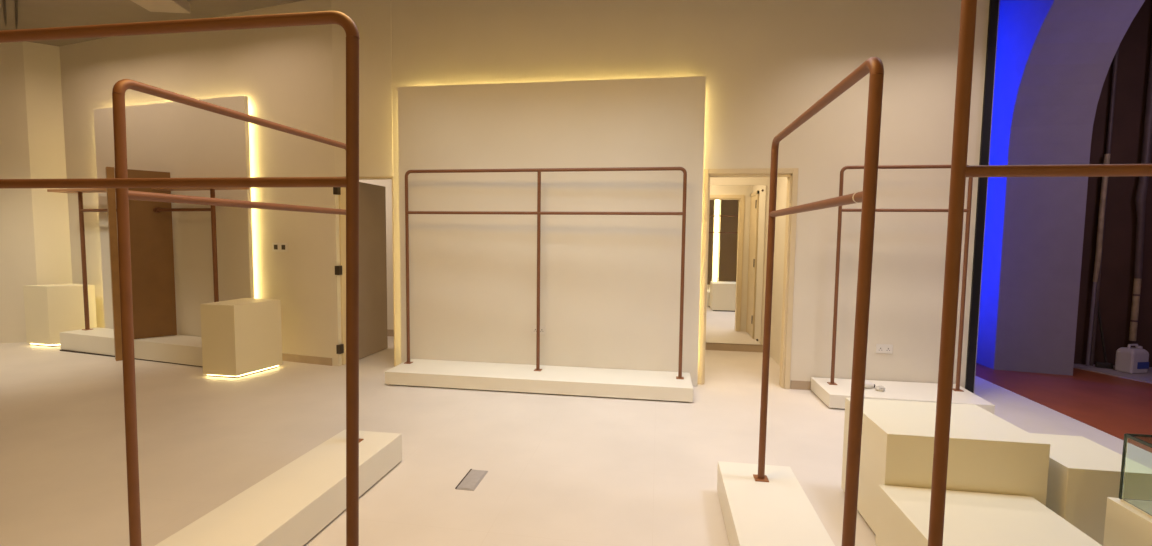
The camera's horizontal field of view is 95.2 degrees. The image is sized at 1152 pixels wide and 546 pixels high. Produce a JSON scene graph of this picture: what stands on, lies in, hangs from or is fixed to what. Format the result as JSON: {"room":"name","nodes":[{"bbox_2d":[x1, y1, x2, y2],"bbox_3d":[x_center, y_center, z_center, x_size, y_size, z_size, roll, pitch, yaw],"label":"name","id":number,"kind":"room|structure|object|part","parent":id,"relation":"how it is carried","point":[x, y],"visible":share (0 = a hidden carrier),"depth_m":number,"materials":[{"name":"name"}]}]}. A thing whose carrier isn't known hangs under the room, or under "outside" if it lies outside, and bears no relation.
{"room":"clothing store","nodes":[
{"label":"clothing store","id":0,"kind":"room"},
{"bbox_2d":[0,41,71,342],"bbox_3d":[-8.183,-0.924,2.729,1.550,4.200,9.150,1,4,9],"label":"wall","id":1,"kind":"structure","parent":0,"point":[35,249],"depth_m":6.78,"materials":[{"name":"paint"}]},
{"bbox_2d":[0,0,303,45],"bbox_3d":[-2.947,-2.741,1.802,12.300,0.470,9.400,1,4,9],"label":"ceiling","id":2,"kind":"structure","parent":0,"point":[32,14],"depth_m":5.85,"materials":[{"name":"paint"}]},
{"bbox_2d":[2,0,6,24],"bbox_3d":[-6.226,-2.873,5.731,1.653,0.022,0.022,4,6,43],"label":"conduit","id":3,"kind":"object","parent":2,"relation":"attached to","point":[4,1],"visible":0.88,"depth_m":5.77,"materials":[{"name":"metal"}]},
{"bbox_2d":[15,0,17,29],"bbox_3d":[-6.104,-2.872,5.737,1.648,0.022,0.022,4,5,43],"label":"conduit","id":4,"kind":"object","parent":2,"relation":"attached to","point":[16,1],"visible":0.88,"depth_m":5.82,"materials":[{"name":"metal"}]},
{"bbox_2d":[131,0,190,12],"bbox_3d":[-4.316,-2.823,5.316,0.448,0.115,0.642,0,4,-6],"label":"duct","id":5,"kind":"object","parent":2,"relation":"attached to","point":[171,6],"visible":1,"depth_m":5.48,"materials":[{"name":"metal"}]},
{"bbox_2d":[59,0,341,365],"bbox_3d":[-4.645,-1.140,6.391,4.360,4.200,0.180,2,4,17],"label":"wall","id":6,"kind":"structure","parent":0,"point":[285,74],"depth_m":5.93,"materials":[{"name":"paint"}]},
{"bbox_2d":[94,95,253,336],"bbox_3d":[-4.848,-0.525,6.346,2.457,2.975,0.104,2,4,17],"label":"wall panel","id":7,"kind":"object","parent":6,"relation":"attached to","point":[181,140],"visible":0.56,"depth_m":6.16,"materials":[{"name":"paint"}]},
{"bbox_2d":[272,243,287,251],"bbox_3d":[-3.334,-0.288,5.932,0.218,0.092,0.011,2,4,17],"label":"wall socket","id":8,"kind":"object","parent":6,"relation":"attached to","point":[279,247],"visible":1,"depth_m":5.92,"materials":[{"name":"white plastic"}]},
{"bbox_2d":[282,353,331,365],"bbox_3d":[-3.135,0.970,5.953,0.917,0.085,0.012,2,4,17],"label":"baseboard","id":9,"kind":"structure","parent":6,"relation":"attached to","point":[285,357],"depth_m":5.91,"materials":[{"name":"wood"}]},
{"bbox_2d":[333,176,395,366],"bbox_3d":[-2.224,-0.031,6.144,0.658,2.075,0.964,1,4,9],"label":"door","id":10,"kind":"structure","parent":6,"relation":"in","point":[373,335],"depth_m":6.22,"materials":[{"name":"laminate"}]},
{"bbox_2d":[359,177,769,344],"bbox_3d":[0.231,-0.406,7.069,7.450,2.750,0.120,1,4,9],"label":"wall","id":11,"kind":"structure","parent":0,"point":[387,183],"depth_m":7.41,"materials":[{"name":"paint"}]},
{"bbox_2d":[387,329,762,351],"bbox_3d":[-0.510,0.906,7.208,6.000,0.095,0.015,1,4,9],"label":"baseboard","id":12,"kind":"structure","parent":11,"relation":"attached to","point":[709,346],"depth_m":6.80,"materials":[{"name":"wood"}]},
{"bbox_2d":[706,185,765,344],"bbox_3d":[1.876,-0.103,6.752,1.010,2.025,0.031,1,4,9],"label":"wall mirror","id":13,"kind":"object","parent":11,"relation":"attached to","point":[736,212],"visible":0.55,"depth_m":6.72,"materials":[{"name":"clear glass"}]},
{"bbox_2d":[0,336,1151,545],"bbox_3d":[0.136,1.361,2.354,18.400,0.120,10.900,1,4,9],"label":"floor","id":14,"kind":"structure","parent":0,"point":[563,470],"depth_m":3.69,"materials":[{"name":"tile"}]},
{"bbox_2d":[23,284,96,346],"bbox_3d":[-6.590,0.536,6.734,0.730,0.765,0.314,-2,5,-31],"label":"plinth","id":15,"kind":"object","parent":14,"relation":"on","point":[50,310],"visible":0.7,"depth_m":6.62,"materials":[{"name":"paint"}]},
{"bbox_2d":[60,327,202,366],"bbox_3d":[-5.004,0.864,6.190,2.615,0.222,0.424,2,4,17],"label":"display platform","id":16,"kind":"object","parent":14,"relation":"on","point":[174,349],"visible":0.5,"depth_m":6.01,"materials":[{"name":"paint"}]},
{"bbox_2d":[47,188,248,329],"bbox_3d":[-5.080,-0.123,6.212,3.000,1.743,0.220,2,4,17],"label":"clothing rack","id":17,"kind":"object","parent":16,"relation":"on","point":[80,192],"visible":0.65,"depth_m":6.26,"materials":[{"name":"orange metal"}]},
{"bbox_3d":[-6.120,-0.146,6.540,0.043,1.707,0.044,1,4,9],"label":"post","id":18,"kind":"part","parent":17,"relation":"part of","materials":[{"name":"orange metal"}]},
{"bbox_3d":[-5.513,-0.753,6.307,1.258,0.035,0.036,2,4,17],"label":"hang rail","id":19,"kind":"part","parent":17,"relation":"part of","materials":[{"name":"orange metal"}]},
{"bbox_3d":[-4.430,-0.717,5.967,0.840,0.035,0.036,2,4,17],"label":"hang rail","id":20,"kind":"part","parent":17,"relation":"part of","materials":[{"name":"orange metal"}]},
{"bbox_3d":[-4.037,-0.077,5.885,0.043,1.707,0.044,1,4,9],"label":"post","id":21,"kind":"part","parent":17,"relation":"part of","materials":[{"name":"orange metal"}]},
{"bbox_2d":[105,167,176,360],"bbox_3d":[-4.999,-0.102,6.073,0.569,2.165,0.129,-3,5,-40],"label":"door","id":22,"kind":"structure","parent":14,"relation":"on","point":[151,229],"depth_m":6.07,"materials":[{"name":"brown wood"}]},
{"bbox_3d":[-5.187,-0.093,5.912,0.125,2.165,0.065,5,6,45],"label":"edge post","id":23,"kind":"part","parent":22,"relation":"part of","materials":[{"name":"brown wood"}]},
{"bbox_2d":[200,298,281,377],"bbox_3d":[-3.478,0.668,5.500,0.484,0.742,0.535,1,4,9],"label":"plinth","id":24,"kind":"object","parent":14,"relation":"on","point":[242,337],"visible":1,"depth_m":5.29,"materials":[{"name":"paint"}]},
{"bbox_2d":[155,430,401,545],"bbox_3d":[-1.442,1.172,2.589,0.398,0.188,1.655,1,4,9],"label":"display platform","id":25,"kind":"object","parent":14,"relation":"on","point":[294,503],"visible":0.97,"depth_m":2.56,"materials":[{"name":"paint"}]},
{"bbox_2d":[112,79,363,545],"bbox_3d":[-1.460,0.184,2.501,0.074,1.794,1.421,1,4,10],"label":"clothing rack","id":26,"kind":"object","parent":25,"relation":"on","point":[123,195],"visible":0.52,"depth_m":1.85,"materials":[{"name":"orange metal"}]},
{"bbox_3d":[-1.565,0.258,1.838,0.054,1.727,0.033,1,4,9],"label":"post","id":27,"kind":"part","parent":26,"relation":"part of","materials":[{"name":"orange metal"}]},
{"bbox_3d":[-1.440,-0.679,2.439,0.033,0.063,1.383,1,4,9],"label":"rail","id":28,"kind":"part","parent":26,"relation":"part of","materials":[{"name":"orange metal"}]},
{"bbox_3d":[-1.446,-0.314,2.465,0.032,0.031,1.350,1,4,9],"label":"hang rail","id":29,"kind":"part","parent":26,"relation":"part of","materials":[{"name":"orange metal"}]},
{"bbox_2d":[455,469,487,490],"bbox_3d":[-0.620,1.233,3.143,0.112,0.008,0.255,1,4,9],"label":"floor outlet","id":30,"kind":"object","parent":14,"relation":"on","point":[471,480],"visible":1,"depth_m":3.12,"materials":[{"name":"metal"}]},
{"bbox_2d":[385,359,692,401],"bbox_3d":[-0.366,1.033,5.125,2.915,0.137,0.548,1,4,9],"label":"display platform","id":31,"kind":"object","parent":14,"relation":"on","point":[557,380],"visible":1,"depth_m":4.95,"materials":[{"name":"paint"}]},
{"bbox_2d":[404,167,686,378],"bbox_3d":[-0.363,-0.023,5.119,2.817,1.969,0.070,1,4,10],"label":"clothing rack","id":32,"kind":"object","parent":31,"relation":"on","point":[538,213],"visible":1,"depth_m":5.07,"materials":[{"name":"orange metal"}]},
{"bbox_3d":[-1.716,-0.024,5.356,0.032,1.897,0.033,1,4,9],"label":"post","id":33,"kind":"part","parent":32,"relation":"part of","materials":[{"name":"orange metal"}]},
{"bbox_3d":[-0.364,-0.018,5.120,0.032,1.947,0.033,1,4,9],"label":"post","id":34,"kind":"part","parent":32,"relation":"part of","materials":[{"name":"orange metal"}]},
{"bbox_3d":[-0.357,-0.579,5.080,2.747,0.029,0.030,1,4,10],"label":"hang rail","id":35,"kind":"part","parent":32,"relation":"part of","materials":[{"name":"orange metal"}]},
{"bbox_3d":[-0.352,-0.971,5.053,2.780,0.068,0.033,1,4,10],"label":"rail","id":36,"kind":"part","parent":32,"relation":"part of","materials":[{"name":"orange metal"}]},
{"bbox_3d":[0.990,0.039,4.886,0.032,1.897,0.033,1,4,9],"label":"post","id":37,"kind":"part","parent":32,"relation":"part of","materials":[{"name":"orange metal"}]},
{"bbox_2d":[717,461,834,545],"bbox_3d":[0.878,1.230,2.172,0.395,0.182,1.670,1,4,9],"label":"display platform","id":38,"kind":"object","parent":14,"relation":"on","point":[775,512],"visible":1,"depth_m":2.50,"materials":[{"name":"paint"}]},
{"bbox_2d":[753,57,883,545],"bbox_3d":[0.897,0.245,2.122,0.070,1.790,1.320,1,4,9],"label":"clothing rack","id":39,"kind":"object","parent":38,"relation":"on","point":[872,65],"visible":1,"depth_m":1.51,"materials":[{"name":"orange metal"}]},
{"bbox_3d":[0.985,1.093,2.800,0.070,0.007,0.070,1,4,9],"label":"foot plate","id":40,"kind":"part","parent":39,"relation":"part of","materials":[{"name":"orange metal"}]},
{"bbox_3d":[0.999,0.232,2.740,0.042,1.722,0.034,1,4,9],"label":"post","id":41,"kind":"part","parent":39,"relation":"part of","materials":[{"name":"orange metal"}]},
{"bbox_3d":[0.913,-0.259,2.085,0.031,0.030,1.250,1,4,9],"label":"hang rail","id":42,"kind":"part","parent":39,"relation":"part of","materials":[{"name":"orange metal"}]},
{"bbox_3d":[0.920,-0.615,2.060,0.034,0.064,1.284,1,4,8],"label":"rail","id":43,"kind":"part","parent":39,"relation":"part of","materials":[{"name":"orange metal"}]},
{"bbox_3d":[0.808,0.316,1.507,0.051,1.722,0.034,1,4,9],"label":"post","id":44,"kind":"part","parent":39,"relation":"part of","materials":[{"name":"orange metal"}]},
{"bbox_2d":[811,377,994,413],"bbox_3d":[2.851,1.104,4.670,1.285,0.130,0.625,1,4,9],"label":"display platform","id":45,"kind":"object","parent":14,"relation":"on","point":[833,396],"visible":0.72,"depth_m":4.59,"materials":[{"name":"paint"}]},
{"bbox_2d":[865,381,874,387],"bbox_3d":[2.591,0.999,4.713,0.159,0.064,0.078,1,4,9],"label":"power adapter","id":46,"kind":"object","parent":45,"relation":"on","point":[868,384],"visible":0.54,"depth_m":4.69,"materials":[{"name":"white plastic"}]},
{"bbox_2d":[875,386,884,390],"bbox_3d":[2.683,1.015,4.636,0.086,0.047,0.071,1,4,9],"label":"wrapper","id":47,"kind":"object","parent":45,"relation":"on","point":[878,388],"visible":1,"depth_m":4.62,"materials":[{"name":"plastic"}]},
{"bbox_2d":[827,165,972,391],"bbox_3d":[2.887,0.043,4.691,1.118,1.985,0.070,1,4,9],"label":"clothing rack","id":48,"kind":"object","parent":45,"relation":"on","point":[970,180],"visible":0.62,"depth_m":4.64,"materials":[{"name":"orange metal"}]},
{"bbox_3d":[2.369,0.060,4.774,0.030,1.914,0.031,1,4,9],"label":"post","id":49,"kind":"part","parent":48,"relation":"part of","materials":[{"name":"orange metal"}]},
{"bbox_3d":[2.897,-0.914,4.624,1.078,0.067,0.031,1,4,9],"label":"rail","id":50,"kind":"part","parent":48,"relation":"part of","materials":[{"name":"orange metal"}]},
{"bbox_3d":[2.893,-0.553,4.649,1.048,0.027,0.028,1,4,9],"label":"hang rail","id":51,"kind":"part","parent":48,"relation":"part of","materials":[{"name":"orange metal"}]},
{"bbox_3d":[3.404,0.083,4.612,0.030,1.914,0.031,1,4,9],"label":"post","id":52,"kind":"part","parent":48,"relation":"part of","materials":[{"name":"orange metal"}]},
{"bbox_2d":[841,398,1049,534],"bbox_3d":[1.835,1.018,2.709,0.679,0.553,0.564,1,4,9],"label":"plinth","id":53,"kind":"object","parent":14,"relation":"on","point":[987,453],"visible":0.65,"depth_m":2.46,"materials":[{"name":"paint"}]},
{"bbox_2d":[875,485,1101,545],"bbox_3d":[1.675,1.188,2.008,0.646,0.308,0.880,1,4,9],"label":"plinth","id":54,"kind":"object","parent":14,"relation":"on","point":[903,513],"visible":1,"depth_m":2.20,"materials":[{"name":"paint"}]},
{"bbox_2d":[1030,433,1121,545],"bbox_3d":[2.419,1.086,2.563,0.368,0.450,0.449,1,4,9],"label":"plinth","id":55,"kind":"object","parent":14,"relation":"on","point":[1082,472],"visible":0.52,"depth_m":2.37,"materials":[{"name":"paint"}]},
{"bbox_2d":[1103,497,1151,545],"bbox_3d":[2.454,1.162,1.844,0.592,0.400,0.644,1,4,9],"label":"plinth","id":56,"kind":"object","parent":14,"relation":"on","point":[1125,525],"visible":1,"depth_m":2.11,"materials":[{"name":"paint"}]},
{"bbox_2d":[1119,433,1151,517],"bbox_3d":[2.462,0.821,1.820,0.553,0.282,0.593,1,4,9],"label":"glass showcase","id":57,"kind":"object","parent":14,"relation":"on","point":[1135,489],"visible":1,"depth_m":2.09,"materials":[{"name":"glass"}]},
{"bbox_2d":[1120,499,1151,517],"bbox_3d":[2.460,0.957,1.830,0.545,0.008,0.585,1,4,9],"label":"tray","id":58,"kind":"object","parent":57,"relation":"on","point":[1129,502],"depth_m":2.08,"materials":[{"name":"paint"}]},
{"bbox_3d":[2.463,0.684,1.811,0.545,0.006,0.585,1,4,9],"label":"pane","id":59,"kind":"part","parent":57,"relation":"part of","materials":[{"name":"clear glass"}]},
{"bbox_3d":[-1.364,1.253,1.488,2.100,0.182,0.400,1,4,9],"label":"display platform","id":60,"kind":"object","parent":14,"relation":"on","visible":0},
{"bbox_2d":[0,11,359,545],"bbox_3d":[-1.396,0.266,1.421,1.783,1.797,0.070,1,4,9],"label":"clothing rack","id":61,"kind":"object","parent":60,"relation":"on","point":[351,181],"visible":1,"depth_m":1.28,"materials":[{"name":"orange metal"}]},
{"bbox_3d":[-1.384,-0.236,1.385,1.726,0.024,0.025,1,4,9],"label":"hang rail","id":62,"kind":"part","parent":61,"relation":"part of","materials":[{"name":"orange metal"}]},
{"bbox_3d":[-1.376,-0.598,1.359,1.762,0.066,0.029,1,4,9],"label":"rail","id":63,"kind":"part","parent":61,"relation":"part of","materials":[{"name":"orange metal"}]},
{"bbox_3d":[-0.548,0.313,1.290,0.063,1.728,0.029,1,4,9],"label":"post","id":64,"kind":"part","parent":61,"relation":"part of","materials":[{"name":"orange metal"}]},
{"bbox_3d":[1.579,1.327,0.896,2.100,0.182,0.400,1,4,9],"label":"display platform","id":65,"kind":"object","parent":14,"relation":"on","visible":0},
{"bbox_2d":[928,0,1151,545],"bbox_3d":[1.553,0.336,0.837,1.846,1.804,0.070,1,4,9],"label":"clothing rack","id":66,"kind":"object","parent":65,"relation":"on","point":[960,170],"visible":1,"depth_m":0.94,"materials":[{"name":"orange metal"}]},
{"bbox_3d":[0.677,0.341,0.977,0.024,1.742,0.023,1,4,9],"label":"post","id":67,"kind":"part","parent":66,"relation":"part of","materials":[{"name":"orange metal"}]},
{"bbox_3d":[1.560,-0.162,0.802,1.774,0.020,0.021,1,4,9],"label":"hang rail","id":68,"kind":"part","parent":66,"relation":"part of","materials":[{"name":"orange metal"}]},
{"bbox_2d":[331,0,989,387],"bbox_3d":[0.528,-1.003,5.256,6.292,4.200,0.182,1,4,9],"label":"wall","id":69,"kind":"structure","parent":0,"point":[764,63],"depth_m":4.98,"materials":[{"name":"paint"}]},
{"bbox_2d":[398,76,705,386],"bbox_3d":[-0.318,-0.408,5.350,3.108,2.980,0.100,1,4,9],"label":"wall panel","id":70,"kind":"object","parent":69,"relation":"attached to","point":[610,285],"visible":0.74,"depth_m":5.27,"materials":[{"name":"paint"}]},
{"bbox_2d":[532,326,545,333],"bbox_3d":[-0.381,0.583,5.370,0.146,0.086,0.012,1,4,9],"label":"wall socket","id":71,"kind":"object","parent":70,"relation":"attached to","point":[534,328],"visible":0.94,"depth_m":5.37,"materials":[{"name":"white plastic"}]},
{"bbox_2d":[698,168,798,388],"bbox_3d":[1.669,0.055,5.179,0.875,2.125,0.152,1,4,9],"label":"door frame","id":72,"kind":"structure","parent":69,"relation":"in","point":[791,174],"depth_m":5.10,"materials":[{"name":"beige wood"}]},
{"bbox_2d":[790,380,810,389],"bbox_3d":[2.847,1.103,4.997,1.535,0.085,0.012,1,4,9],"label":"baseboard","id":73,"kind":"structure","parent":69,"relation":"attached to","point":[799,385],"depth_m":5.10,"materials":[{"name":"tile"}]},
{"bbox_2d":[876,344,892,353],"bbox_3d":[2.908,0.716,4.960,0.146,0.086,0.012,1,4,9],"label":"wall socket","id":74,"kind":"object","parent":69,"relation":"attached to","point":[880,348],"visible":1,"depth_m":4.96,"materials":[{"name":"white plastic"}]},
{"bbox_2d":[770,177,786,365],"bbox_3d":[2.397,-0.235,5.891,0.100,2.620,1.550,1,4,9],"label":"wall","id":75,"kind":"structure","parent":0,"point":[779,244],"depth_m":6.21,"materials":[{"name":"paint"}]},
{"bbox_2d":[976,0,1144,375],"bbox_3d":[4.800,-1.246,3.671,0.710,5.200,6.500,1,4,9],"label":"wall","id":76,"kind":"structure","parent":0,"point":[1054,58],"depth_m":5.74,"materials":[{"name":"paint"}]},
{"bbox_2d":[1073,364,1151,383],"bbox_3d":[7.621,1.184,5.125,4.280,0.012,1.720,1,4,9],"label":"kerb","id":77,"kind":"object","parent":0,"point":[1142,377],"visible":0.62,"depth_m":5.83,"materials":[{"name":"stone"}]},
{"bbox_2d":[1092,277,1112,368],"bbox_3d":[6.070,0.573,6.074,0.109,1.040,0.242,-2,5,-31],"label":"broom","id":78,"kind":"object","parent":77,"relation":"on","point":[1105,364],"visible":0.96,"depth_m":6.08,"materials":[{"name":"plastic"}]},
{"bbox_2d":[1115,344,1148,373],"bbox_3d":[6.216,0.950,5.878,0.224,0.319,0.174,0,4,-9],"label":"jerry can","id":79,"kind":"object","parent":77,"relation":"on","point":[1132,360],"visible":1,"depth_m":5.81,"materials":[{"name":"plastic"}]},
{"bbox_3d":[6.217,0.821,5.871,0.147,0.061,0.028,0,4,-9],"label":"handle","id":80,"kind":"part","parent":79,"relation":"part of","materials":[{"name":"plastic"}]},
{"bbox_2d":[1074,0,1151,366],"bbox_3d":[7.788,-1.467,5.882,4.500,5.200,0.180,1,4,9],"label":"door","id":81,"kind":"structure","parent":0,"point":[1118,256],"depth_m":6.08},
{"bbox_2d":[1085,47,1118,365],"bbox_3d":[6.051,-1.200,5.998,0.105,4.588,0.060,-1,4,-20],"label":"conduit","id":82,"kind":"object","parent":81,"relation":"attached to","point":[1104,185],"visible":0.92,"depth_m":6.03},
{"bbox_2d":[1129,40,1151,340],"bbox_3d":[6.414,-1.350,5.917,0.125,4.270,0.095,1,4,9],"label":"conduit","id":83,"kind":"object","parent":81,"relation":"attached to","point":[1141,192],"visible":0.95,"depth_m":5.95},
{"bbox_3d":[3.831,-1.214,5.927,0.080,4.600,2.160,1,4,9],"label":"wall","id":84,"kind":"structure","parent":0,"visible":0},
{"bbox_2d":[965,0,998,392],"bbox_3d":[3.671,-0.886,4.798,0.063,4.100,0.160,1,4,9],"label":"trim","id":85,"kind":"structure","parent":84,"relation":"attached to","point":[994,4],"depth_m":4.74,"materials":[{"name":"black metal"}]}
]}

